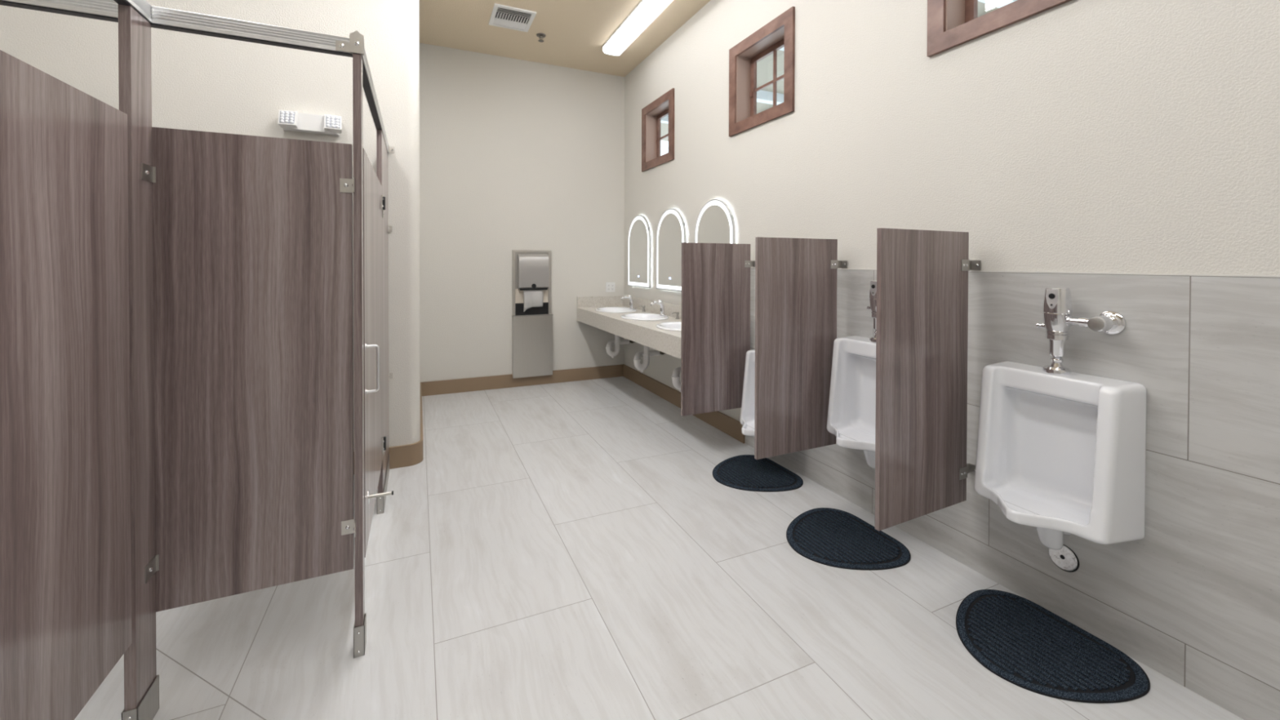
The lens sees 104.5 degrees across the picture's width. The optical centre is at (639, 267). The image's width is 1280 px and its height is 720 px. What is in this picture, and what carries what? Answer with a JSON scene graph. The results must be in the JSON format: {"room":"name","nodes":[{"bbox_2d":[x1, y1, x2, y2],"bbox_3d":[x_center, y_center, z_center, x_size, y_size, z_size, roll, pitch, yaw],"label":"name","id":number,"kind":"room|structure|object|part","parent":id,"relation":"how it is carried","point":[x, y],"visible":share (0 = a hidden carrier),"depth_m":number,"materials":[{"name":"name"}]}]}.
{"room":"public restroom","nodes":[
{"label":"public restroom","id":0,"kind":"room"},
{"bbox_2d":[0,0,420,451],"bbox_3d":[-3.006,-0.477,3.727,2.462,3.622,1.870,0,1,-24],"label":"wall","id":1,"kind":"structure","parent":0,"point":[200,82],"depth_m":3.07,"materials":[{"name":"beige paint"}]},
{"bbox_2d":[277,109,341,135],"bbox_3d":[-2.037,-0.900,3.075,0.330,0.106,0.101,0,1,-24],"label":"emergency light","id":2,"kind":"object","parent":1,"relation":"attached to","point":[293,121],"visible":1,"depth_m":3.06,"materials":[{"name":"white plastic"}]},
{"bbox_2d":[419,42,624,382],"bbox_3d":[-1.365,-0.493,5.596,2.887,3.622,0.200,0,1,-24],"label":"wall","id":3,"kind":"structure","parent":0,"point":[515,153],"depth_m":5.44,"materials":[{"name":"beige paint"}]},
{"bbox_2d":[353,364,624,469],"bbox_3d":[-1.969,1.260,4.202,4.737,0.142,1.889,0,1,-24],"label":"baseboard","id":4,"kind":"structure","parent":3,"relation":"attached to","point":[484,383],"depth_m":5.33,"materials":[{"name":"brown wood"}]},
{"bbox_2d":[511,249,553,377],"bbox_3d":[-1.192,0.513,5.518,0.448,1.422,0.105,0,1,-24],"label":"dispenser","id":5,"kind":"object","parent":3,"relation":"attached to","point":[531,269],"visible":0.98,"depth_m":5.49,"materials":[{"name":"metal"}]},
{"bbox_3d":[-1.209,0.314,5.556,0.368,0.160,0.006,0,1,-24],"label":"plate","id":6,"kind":"part","parent":5,"relation":"part of","materials":[{"name":"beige metal"}]},
{"bbox_3d":[-1.196,0.871,5.530,0.438,0.675,0.056,0,1,-24],"label":"bin door","id":7,"kind":"part","parent":5,"relation":"part of","materials":[{"name":"metal"}]},
{"bbox_2d":[523,289,542,311],"bbox_3d":[-1.181,0.369,5.488,0.218,0.235,0.034,0,1,-24],"label":"paper towel","id":8,"kind":"object","parent":5,"relation":"hanging from","point":[531,298],"visible":1,"depth_m":5.48,"materials":[{"name":"white paper"}]},
{"bbox_2d":[605,282,614,292],"bbox_3d":[-0.353,0.233,5.944,0.116,0.116,0.008,0,1,-24],"label":"power outlet","id":9,"kind":"object","parent":3,"relation":"attached to","point":[610,286],"visible":1,"depth_m":5.94,"materials":[{"name":"white plastic"}]},
{"bbox_2d":[418,0,710,76],"bbox_3d":[-0.727,-2.309,1.548,5.250,0.100,8.070,0,1,-24],"label":"ceiling","id":10,"kind":"structure","parent":0,"point":[576,32],"depth_m":4.78,"materials":[{"name":"paint"}]},
{"bbox_2d":[488,3,536,31],"bbox_3d":[-1.174,-2.285,4.548,0.364,0.015,0.404,0,1,-24],"label":"ceiling vent","id":11,"kind":"object","parent":10,"relation":"in","point":[502,15],"visible":1,"depth_m":4.53,"materials":[{"name":"white plastic"}]},
{"bbox_3d":[-1.232,-2.285,4.676,0.294,0.012,0.024,0,1,-24],"label":"blade","id":12,"kind":"part","parent":11,"relation":"part of","materials":[{"name":"white plastic"}]},
{"bbox_3d":[-1.221,-2.284,4.652,0.294,0.012,0.024,0,1,-24],"label":"blade","id":13,"kind":"part","parent":11,"relation":"part of","materials":[{"name":"white plastic"}]},
{"bbox_3d":[-1.210,-2.284,4.628,0.294,0.012,0.024,0,1,-24],"label":"blade","id":14,"kind":"part","parent":11,"relation":"part of","materials":[{"name":"white plastic"}]},
{"bbox_3d":[-1.200,-2.284,4.605,0.294,0.012,0.024,0,1,-24],"label":"blade","id":15,"kind":"part","parent":11,"relation":"part of","materials":[{"name":"white plastic"}]},
{"bbox_3d":[-1.139,-2.282,4.469,0.294,0.012,0.024,0,1,-24],"label":"blade","id":16,"kind":"part","parent":11,"relation":"part of","materials":[{"name":"white plastic"}]},
{"bbox_3d":[-1.128,-2.282,4.445,0.294,0.012,0.024,0,1,-24],"label":"blade","id":17,"kind":"part","parent":11,"relation":"part of","materials":[{"name":"white plastic"}]},
{"bbox_3d":[-1.117,-2.282,4.421,0.294,0.012,0.024,0,1,-24],"label":"blade","id":18,"kind":"part","parent":11,"relation":"part of","materials":[{"name":"white plastic"}]},
{"bbox_2d":[536,33,546,42],"bbox_3d":[-0.977,-2.266,4.894,0.092,0.059,0.092,0,1,-24],"label":"sprinkler","id":19,"kind":"object","parent":10,"relation":"attached to","point":[540,36],"visible":1,"depth_m":4.88,"materials":[{"name":"metal"}]},
{"bbox_2d":[602,0,672,56],"bbox_3d":[0.200,-2.247,4.074,0.208,0.074,2.440,0,1,-24],"label":"ceiling light","id":20,"kind":"object","parent":10,"relation":"attached to","point":[646,11],"visible":1,"depth_m":4.55,"materials":[{"name":"white plastic"}]},
{"bbox_2d":[74,376,1244,719],"bbox_3d":[-0.097,1.411,1.875,6.650,0.100,8.070,0,1,-24],"label":"floor","id":21,"kind":"structure","parent":0,"point":[571,550],"depth_m":1.96,"materials":[{"name":"tile"}]},
{"bbox_2d":[118,4,159,719],"bbox_3d":[-1.472,0.312,1.454,0.035,2.100,0.133,0,1,-24],"label":"pilaster","id":22,"kind":"object","parent":21,"relation":"on","point":[141,680],"visible":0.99,"depth_m":1.44,"materials":[{"name":"brown wood"}]},
{"bbox_2d":[0,0,352,57],"bbox_3d":[-2.026,-0.766,1.270,2.244,0.058,0.041,0,1,-24],"label":"headrail","id":23,"kind":"object","parent":22,"relation":"on","point":[162,18],"visible":0.86,"depth_m":1.56,"materials":[{"name":"metal"}]},
{"bbox_2d":[141,126,355,612],"bbox_3d":[-1.243,0.315,1.602,0.562,1.487,0.092,0,1,-24],"label":"partition panel","id":24,"kind":"object","parent":22,"relation":"attached to","point":[252,235],"visible":0.99,"depth_m":1.61,"materials":[{"name":"brown laminate"}]},
{"bbox_2d":[352,53,366,657],"bbox_3d":[-0.993,0.310,1.751,0.034,2.100,0.072,0,1,-24],"label":"pilaster","id":25,"kind":"object","parent":21,"relation":"on","point":[360,622],"visible":1,"depth_m":1.73,"materials":[{"name":"brown wood"}]},
{"bbox_2d":[376,129,392,514],"bbox_3d":[-1.543,0.296,3.003,0.053,2.100,0.651,0,1,-24],"label":"pilaster","id":26,"kind":"object","parent":21,"relation":"on","point":[382,174],"visible":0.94,"depth_m":2.92,"materials":[{"name":"brown wood"}]},
{"bbox_2d":[349,30,395,153],"bbox_3d":[-1.317,-0.789,2.504,0.074,0.080,1.736,0,1,-24],"label":"headrail","id":27,"kind":"object","parent":26,"relation":"on","point":[356,39],"visible":0.92,"depth_m":2.05,"materials":[{"name":"metal"}]},
{"bbox_3d":[-1.335,-0.780,2.508,0.033,0.054,1.715,0,1,-24],"label":"rail","id":28,"kind":"part","parent":27,"relation":"part of","materials":[{"name":"metal"}]},
{"bbox_2d":[363,148,393,557],"bbox_3d":[-1.184,0.305,2.288,0.113,1.483,1.058,0,1,-24],"label":"door","id":29,"kind":"structure","parent":26,"relation":"attached to","point":[374,202],"depth_m":2.08,"materials":[{"name":"brown wood"}]},
{"bbox_3d":[-0.994,0.375,1.844,0.045,0.178,0.010,0,1,-24],"label":"pull handle","id":30,"kind":"part","parent":29,"relation":"part of","materials":[{"name":"metal"}]},
{"bbox_3d":[-1.212,0.306,2.244,0.025,1.483,1.000,0,1,-24],"label":"door","id":31,"kind":"part","parent":29,"relation":"part of","materials":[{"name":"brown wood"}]},
{"bbox_3d":[-1.005,0.878,1.916,0.082,0.013,0.013,0,1,-24],"label":"lever","id":32,"kind":"part","parent":29,"relation":"part of","materials":[{"name":"metal"}]},
{"bbox_2d":[712,454,803,492],"bbox_3d":[0.727,1.343,3.235,0.525,0.010,0.571,0,1,-24],"label":"floor mat","id":33,"kind":"object","parent":21,"relation":"on","point":[743,472],"visible":0.96,"depth_m":3.19,"materials":[{"name":"black rubber"}]},
{"bbox_2d":[786,507,911,569],"bbox_3d":[0.986,1.351,2.472,0.525,0.010,0.561,0,1,-24],"label":"floor mat","id":34,"kind":"object","parent":21,"relation":"on","point":[828,536],"visible":1,"depth_m":2.43,"materials":[{"name":"black rubber"}]},
{"bbox_2d":[955,589,1150,703],"bbox_3d":[1.417,1.360,1.790,0.515,0.010,0.537,0,1,-24],"label":"floor mat","id":35,"kind":"object","parent":21,"relation":"on","point":[1033,648],"visible":1,"depth_m":1.75,"materials":[{"name":"black rubber"}]},
{"bbox_3d":[-1.146,0.321,0.725,0.035,2.100,0.212,0,1,-24],"label":"pilaster","id":36,"kind":"object","parent":21,"relation":"on","visible":0},
{"bbox_2d":[0,49,132,719],"bbox_3d":[-1.315,0.318,1.104,0.025,1.483,0.611,0,1,-24],"label":"door","id":37,"kind":"structure","parent":36,"relation":"attached to","point":[65,531],"depth_m":1.12,"materials":[{"name":"brown wood"}]},
{"bbox_2d":[114,0,151,23],"bbox_3d":[-1.282,-0.762,1.023,0.033,0.058,1.032,0,1,-24],"label":"headrail","id":38,"kind":"object","parent":36,"relation":"on","point":[143,7],"visible":0.73,"depth_m":1.45,"materials":[{"name":"metal"}]},
{"bbox_3d":[-1.282,-0.764,1.023,0.033,0.054,1.032,0,1,-24],"label":"rail","id":39,"kind":"part","parent":38,"relation":"part of","materials":[{"name":"metal"}]},
{"bbox_2d":[624,0,1279,422],"bbox_3d":[1.477,-0.453,2.503,0.170,3.622,7.770,0,1,-24],"label":"wall","id":40,"kind":"structure","parent":0,"point":[1127,136],"depth_m":2.14,"materials":[{"name":"beige paint"}]},
{"bbox_2d":[577,295,681,359],"bbox_3d":[0.045,0.490,4.754,0.590,0.276,2.509,0,1,-24],"label":"countertop","id":41,"kind":"structure","parent":40,"relation":"attached to","point":[646,333],"depth_m":4.73,"materials":[{"name":"stone"}]},
{"bbox_2d":[595,306,636,312],"bbox_3d":[-0.267,0.541,5.454,0.446,0.176,0.539,0,1,-24],"label":"basin","id":42,"kind":"object","parent":41,"relation":"in","point":[606,309],"visible":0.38,"depth_m":5.59,"materials":[{"name":"white ceramic"}]},
{"bbox_2d":[605,334,634,358],"bbox_3d":[-0.193,0.811,5.518,0.411,0.358,0.119,0,1,-24],"label":"trap","id":43,"kind":"object","parent":42,"relation":"attached to","point":[617,342],"visible":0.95,"depth_m":5.44,"materials":[{"name":"white plastic"}]},
{"bbox_3d":[-0.253,0.845,5.512,0.300,0.082,0.091,0,1,-37],"label":"trap arm","id":44,"kind":"part","parent":43,"relation":"part of","materials":[{"name":"white plastic"}]},
{"bbox_2d":[620,295,634,308],"bbox_3d":[-0.139,0.380,5.509,0.165,0.150,0.058,0,1,-24],"label":"faucet","id":45,"kind":"object","parent":41,"relation":"on","point":[630,297],"visible":0.99,"depth_m":5.51,"materials":[{"name":"metal"}]},
{"bbox_2d":[639,305,645,311],"bbox_3d":[0.021,0.439,5.324,0.082,0.065,0.042,0,1,-24],"label":"soap dispenser","id":46,"kind":"object","parent":41,"relation":"on","point":[642,306],"visible":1,"depth_m":5.32,"materials":[{"name":"metal"}]},
{"bbox_2d":[620,313,668,320],"bbox_3d":[0.044,0.549,4.760,0.446,0.176,0.539,0,1,-24],"label":"basin","id":47,"kind":"object","parent":41,"relation":"in","point":[640,317],"visible":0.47,"depth_m":4.88,"materials":[{"name":"white ceramic"}]},
{"bbox_2d":[633,345,665,372],"bbox_3d":[0.118,0.819,4.825,0.411,0.358,0.119,0,1,-24],"label":"trap","id":48,"kind":"object","parent":47,"relation":"attached to","point":[646,353],"visible":0.92,"depth_m":4.75,"materials":[{"name":"white plastic"}]},
{"bbox_3d":[0.057,0.853,4.819,0.300,0.082,0.091,0,1,-37],"label":"trap arm","id":49,"kind":"part","parent":48,"relation":"part of","materials":[{"name":"white plastic"}]},
{"bbox_2d":[649,299,665,315],"bbox_3d":[0.172,0.388,4.816,0.165,0.150,0.058,0,1,-24],"label":"faucet","id":50,"kind":"object","parent":41,"relation":"on","point":[660,302],"visible":1,"depth_m":4.82,"materials":[{"name":"silver metal"}]},
{"bbox_2d":[656,321,680,331],"bbox_3d":[0.363,0.558,4.048,0.446,0.176,0.539,0,1,-24],"label":"basin","id":51,"kind":"object","parent":41,"relation":"in","point":[669,326],"visible":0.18,"depth_m":4.21,"materials":[{"name":"white ceramic"}]},
{"bbox_2d":[671,366,680,391],"bbox_3d":[0.437,0.828,4.113,0.411,0.358,0.119,0,1,-24],"label":"trap","id":52,"kind":"object","parent":51,"relation":"attached to","point":[675,377],"visible":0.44,"depth_m":4.00,"materials":[{"name":"white plastic"}]},
{"bbox_3d":[0.376,0.862,4.107,0.300,0.082,0.091,0,1,-37],"label":"trap arm","id":53,"kind":"part","parent":52,"relation":"part of","materials":[{"name":"white plastic"}]},
{"bbox_2d":[671,311,679,319],"bbox_3d":[0.332,0.447,4.631,0.082,0.065,0.042,0,1,-24],"label":"soap dispenser","id":54,"kind":"object","parent":41,"relation":"on","point":[676,313],"visible":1,"depth_m":4.63,"materials":[{"name":"metal"}]},
{"bbox_2d":[577,295,681,318],"bbox_3d":[0.046,0.415,4.754,0.589,0.126,2.509,0,1,-24],"label":"backsplash","id":55,"kind":"structure","parent":40,"relation":"attached to","point":[613,300],"depth_m":5.77,"materials":[{"name":"stone"}]},
{"bbox_2d":[627,214,651,288],"bbox_3d":[-0.005,-0.188,5.562,0.034,0.802,0.596,0,1,-24],"label":"wall mirror","id":56,"kind":"object","parent":40,"relation":"attached to","point":[639,238],"visible":1,"depth_m":5.52,"materials":[{"name":"white mirror"}]},
{"bbox_2d":[641,88,674,171],"bbox_3d":[0.245,-1.407,5.197,0.170,0.690,0.736,0,1,-24],"label":"window","id":57,"kind":"structure","parent":40,"relation":"in","point":[663,106],"depth_m":5.37,"materials":[{"name":"brown wood"}]},
{"bbox_3d":[0.310,-1.407,5.226,0.028,0.528,0.552,0,1,-24],"label":"sash frame","id":58,"kind":"part","parent":57,"relation":"part of","materials":[{"name":"brown wood"}]},
{"bbox_2d":[656,208,686,291],"bbox_3d":[0.305,-0.180,4.869,0.034,0.802,0.596,0,1,-24],"label":"wall mirror","id":59,"kind":"object","parent":40,"relation":"attached to","point":[671,233],"visible":0.98,"depth_m":4.84,"materials":[{"name":"mirror"}]},
{"bbox_2d":[622,364,745,443],"bbox_3d":[0.303,1.258,4.900,0.020,0.142,2.433,0,1,-24],"label":"baseboard","id":60,"kind":"structure","parent":40,"relation":"attached to","point":[719,420],"depth_m":4.76,"materials":[{"name":"brown wood"}]},
{"bbox_2d":[694,199,735,243],"bbox_3d":[0.624,-0.171,4.157,0.034,0.802,0.596,0,1,-24],"label":"wall mirror","id":61,"kind":"object","parent":40,"relation":"attached to","point":[715,222],"visible":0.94,"depth_m":4.11,"materials":[{"name":"white mirror"}]},
{"bbox_2d":[680,242,755,416],"bbox_3d":[0.576,0.423,3.530,0.625,1.193,0.044,0,1,-25],"label":"screen","id":62,"kind":"object","parent":40,"relation":"attached to","point":[715,319],"visible":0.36,"depth_m":3.51,"materials":[{"name":"laminate"}]},
{"bbox_2d":[740,349,755,436],"bbox_3d":[0.830,0.911,3.307,0.346,0.663,0.461,0,1,-24],"label":"urinal","id":63,"kind":"object","parent":40,"relation":"attached to","point":[748,406],"visible":0.2,"depth_m":3.46,"materials":[{"name":"white ceramic"}]},
{"bbox_2d":[728,6,795,136],"bbox_3d":[0.937,-1.389,3.654,0.170,0.690,0.736,0,1,-24],"label":"window","id":64,"kind":"structure","parent":40,"relation":"in","point":[779,33],"depth_m":3.70,"materials":[{"name":"brown wood"}]},
{"bbox_3d":[1.002,-1.388,3.683,0.028,0.528,0.552,0,1,-24],"label":"sash frame","id":65,"kind":"part","parent":64,"relation":"part of","materials":[{"name":"brown wood"}]},
{"bbox_2d":[754,236,847,459],"bbox_3d":[0.911,0.432,2.780,0.625,1.193,0.044,0,1,-24],"label":"screen","id":66,"kind":"object","parent":40,"relation":"attached to","point":[796,279],"visible":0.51,"depth_m":2.75,"materials":[{"name":"brown laminate"}]},
{"bbox_2d":[826,335,875,468],"bbox_3d":[1.160,0.720,2.569,0.346,0.663,0.461,0,1,-24],"label":"urinal","id":67,"kind":"object","parent":40,"relation":"attached to","point":[851,411],"visible":0.5,"depth_m":2.72,"materials":[{"name":"white ceramic"}]},
{"bbox_2d":[866,280,876,342],"bbox_3d":[1.287,0.229,2.559,0.118,0.323,0.236,0,1,-24],"label":"valve","id":68,"kind":"object","parent":67,"relation":"attached to","point":[873,292],"visible":0.34,"depth_m":2.59,"materials":[{"name":"silver metal"}]},
{"bbox_3d":[1.217,0.109,2.584,0.009,0.074,0.040,0,1,-24],"label":"sensor plate","id":69,"kind":"part","parent":68,"relation":"part of","materials":[{"name":"metal"}]},
{"bbox_2d":[875,227,981,530],"bbox_3d":[1.223,0.440,2.085,0.625,1.193,0.044,0,1,-26],"label":"screen","id":70,"kind":"object","parent":40,"relation":"attached to","point":[922,468],"visible":0.92,"depth_m":2.06,"materials":[{"name":"brown wood"}]},
{"bbox_2d":[926,0,1071,57],"bbox_3d":[1.627,-1.371,2.112,0.170,0.690,0.736,0,1,-24],"label":"window","id":71,"kind":"structure","parent":40,"relation":"in","point":[951,24],"depth_m":2.30,"materials":[{"name":"brown wood"}]},
{"bbox_3d":[1.692,-1.370,2.141,0.028,0.528,0.552,0,1,-24],"label":"sash frame","id":72,"kind":"part","parent":71,"relation":"part of","materials":[{"name":"brown wood"}]},
{"bbox_2d":[745,267,1279,719],"bbox_3d":[1.896,0.700,1.357,0.006,1.342,5.312,0,1,-24],"label":"wainscoting","id":73,"kind":"structure","parent":40,"relation":"attached to","point":[1195,601],"depth_m":1.65,"materials":[{"name":"tile"}]},
{"bbox_2d":[750,266,1279,277],"bbox_3d":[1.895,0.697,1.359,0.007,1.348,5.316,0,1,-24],"label":"trim","id":74,"kind":"structure","parent":40,"relation":"attached to","point":[1174,274],"depth_m":1.74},
{"bbox_2d":[973,360,1146,550],"bbox_3d":[1.486,0.729,1.841,0.346,0.663,0.461,0,1,-24],"label":"urinal","id":75,"kind":"object","parent":40,"relation":"attached to","point":[1058,455],"visible":0.98,"depth_m":1.84,"materials":[{"name":"white ceramic"}]},
{"bbox_2d":[1035,287,1126,375],"bbox_3d":[1.613,0.237,1.832,0.118,0.323,0.236,0,1,-24],"label":"valve","id":76,"kind":"object","parent":75,"relation":"attached to","point":[1057,308],"visible":1,"depth_m":1.84,"materials":[{"name":"silver metal"}]},
{"bbox_3d":[1.543,0.117,1.856,0.009,0.074,0.040,0,1,-24],"label":"sensor plate","id":77,"kind":"part","parent":76,"relation":"part of","materials":[{"name":"metal"}]},
{"bbox_3d":[1.608,0.198,1.800,0.038,0.038,0.085,0,1,-24],"label":"supply arm","id":78,"kind":"part","parent":76,"relation":"part of","materials":[{"name":"silver metal"}]},
{"bbox_2d":[1048,544,1079,572],"bbox_3d":[1.638,1.121,1.917,0.009,0.098,0.098,0,1,-24],"label":"cover","id":79,"kind":"object","parent":40,"relation":"attached to","point":[1064,558],"visible":0.8,"depth_m":1.91,"materials":[{"name":"silver plastic"}]},
{"label":"outside","id":80,"kind":"structure","parent":0,"visible":0},
{"bbox_2d":[660,0,1017,141],"bbox_3d":[2.078,-1.931,3.374,1.560,0.240,9.500,0,1,-24],"label":"roof eave","id":81,"kind":"object","parent":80,"point":[765,66],"visible":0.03,"depth_m":5.10}
]}

